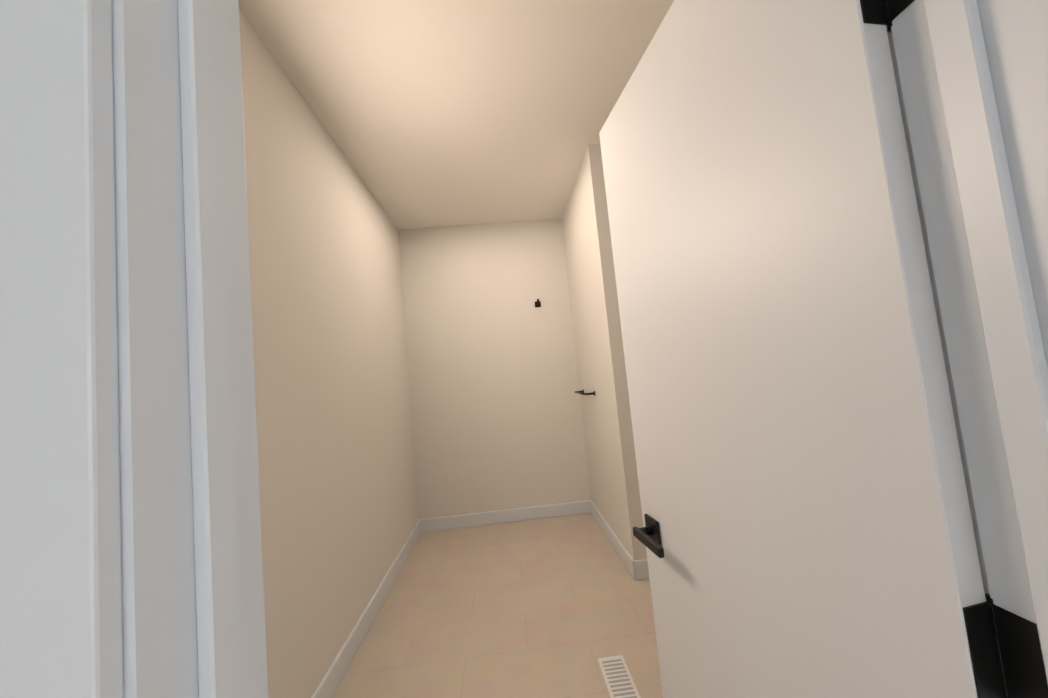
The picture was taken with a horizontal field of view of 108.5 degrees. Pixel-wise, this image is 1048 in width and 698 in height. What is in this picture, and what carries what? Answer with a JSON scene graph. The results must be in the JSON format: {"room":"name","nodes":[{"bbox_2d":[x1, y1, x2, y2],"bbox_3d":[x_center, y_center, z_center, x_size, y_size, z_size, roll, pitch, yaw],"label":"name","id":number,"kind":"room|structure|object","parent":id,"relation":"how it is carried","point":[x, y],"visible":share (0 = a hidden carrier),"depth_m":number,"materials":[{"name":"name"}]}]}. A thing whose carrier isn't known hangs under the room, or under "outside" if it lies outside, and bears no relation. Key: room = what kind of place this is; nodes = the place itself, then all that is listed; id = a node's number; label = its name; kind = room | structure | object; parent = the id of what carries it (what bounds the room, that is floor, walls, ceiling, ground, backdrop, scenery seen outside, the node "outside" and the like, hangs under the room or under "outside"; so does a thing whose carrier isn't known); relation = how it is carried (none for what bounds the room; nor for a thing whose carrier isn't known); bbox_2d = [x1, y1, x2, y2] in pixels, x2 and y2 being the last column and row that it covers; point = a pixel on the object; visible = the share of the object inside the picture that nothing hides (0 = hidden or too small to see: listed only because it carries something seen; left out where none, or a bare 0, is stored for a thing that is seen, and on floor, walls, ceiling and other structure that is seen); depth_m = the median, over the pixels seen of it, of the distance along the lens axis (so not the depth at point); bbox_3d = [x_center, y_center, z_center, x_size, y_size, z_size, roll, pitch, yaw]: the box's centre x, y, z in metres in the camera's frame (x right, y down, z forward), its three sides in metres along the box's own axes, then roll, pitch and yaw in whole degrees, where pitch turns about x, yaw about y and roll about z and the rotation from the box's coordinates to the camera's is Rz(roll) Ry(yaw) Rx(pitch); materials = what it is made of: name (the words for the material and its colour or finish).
{"room":"bathroom","nodes":[
{"label":"bathroom","id":0,"kind":"room"},
{"bbox_2d":[239,9,418,697],"bbox_3d":[-1.073,0.118,1.958,0.115,3.030,3.285,-5,-4,-3],"label":"wall","id":1,"kind":"structure","parent":0,"point":[339,509],"depth_m":1.83,"materials":[{"name":"beige paint"}]},
{"bbox_2d":[312,519,423,697],"bbox_3d":[-0.877,1.512,1.861,0.014,0.112,3.285,-5,-4,-3],"label":"baseboard","id":2,"kind":"structure","parent":1,"relation":"attached to","point":[340,664],"depth_m":2.07,"materials":[{"name":"white wood"}]},
{"bbox_2d":[239,0,673,229],"bbox_3d":[0.114,-1.452,2.195,2.785,0.100,3.400,-5,-4,-3],"label":"ceiling","id":3,"kind":"structure","parent":0,"point":[435,113],"depth_m":1.98,"materials":[{"name":"white paint"}]},
{"bbox_2d":[398,218,590,518],"bbox_3d":[0.226,0.122,3.730,2.900,3.030,0.115,-5,-4,-3],"label":"wall","id":4,"kind":"structure","parent":0,"point":[497,417],"depth_m":3.64,"materials":[{"name":"beige paint"}]},
{"bbox_2d":[420,500,587,531],"bbox_3d":[-0.146,1.563,3.537,1.590,0.112,0.014,-5,-4,-3],"label":"baseboard","id":5,"kind":"structure","parent":4,"relation":"attached to","point":[578,507],"depth_m":3.53,"materials":[{"name":"white wood"}]},
{"bbox_2d":[535,299,540,306],"bbox_3d":[0.137,-0.447,3.676,0.057,0.068,0.070,-5,-4,-3],"label":"robe hook","id":6,"kind":"object","parent":4,"relation":"attached to","point":[537,303],"visible":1,"depth_m":3.70,"materials":[{"name":"black metal"}]},
{"bbox_2d":[332,513,662,697],"bbox_3d":[0.392,1.485,1.964,2.785,0.062,3.441,-5,-4,-3],"label":"floor","id":7,"kind":"structure","parent":0,"point":[554,607],"depth_m":2.10,"materials":[{"name":"beige"}]},
{"bbox_2d":[598,655,640,697],"bbox_3d":[0.410,1.428,1.609,0.120,0.008,0.310,-5,-4,-3],"label":"floor vent","id":8,"kind":"object","parent":7,"relation":"in","point":[618,679],"visible":1,"depth_m":1.64,"materials":[{"name":"white plastic"}]},
{"bbox_2d":[636,559,648,579],"bbox_3d":[1.227,1.353,2.416,0.990,0.112,0.014,-5,-4,-3],"label":"baseboard","id":9,"kind":"structure","parent":7,"relation":"on","point":[642,564],"depth_m":2.38,"materials":[{"name":"white wood"}]},
{"bbox_2d":[562,144,646,560],"bbox_3d":[1.067,0.025,3.119,1.050,2.980,1.200,-5,-4,-3],"label":"wall jog","id":10,"kind":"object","parent":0,"point":[611,455],"visible":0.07,"depth_m":2.71,"materials":[{"name":"beige paint"}]},
{"bbox_2d":[574,389,595,395],"bbox_3d":[0.520,0.379,3.266,0.084,0.040,0.480,-5,-4,-3],"label":"towel bar","id":11,"kind":"object","parent":10,"relation":"attached to","point":[583,393],"visible":1,"depth_m":3.09,"materials":[{"name":"black metal"}]},
{"bbox_2d":[588,500,639,579],"bbox_3d":[0.668,1.446,2.976,0.014,0.112,1.199,-5,-4,-3],"label":"baseboard","id":12,"kind":"structure","parent":10,"relation":"attached to","point":[630,564],"depth_m":2.76,"materials":[{"name":"white wood"}]},
{"bbox_3d":[2.051,-0.330,0.442,6.235,3.420,0.115,-5,-4,-3],"label":"wall","id":13,"kind":"structure","parent":0,"visible":0},
{"bbox_2d":[0,0,1047,697],"bbox_3d":[0.121,0.293,0.297,0.868,2.124,0.149,-5,-4,-3],"label":"trim","id":14,"kind":"structure","parent":13,"relation":"attached to","point":[130,542],"depth_m":0.28,"materials":[{"name":"white"}]},
{"bbox_2d":[599,0,1047,697],"bbox_3d":[0.376,0.336,0.699,0.178,2.028,0.729,-5,-4,-3],"label":"bathroom door","id":15,"kind":"structure","parent":13,"relation":"in","point":[807,530],"depth_m":0.54,"materials":[{"name":"white paint"}]}
]}

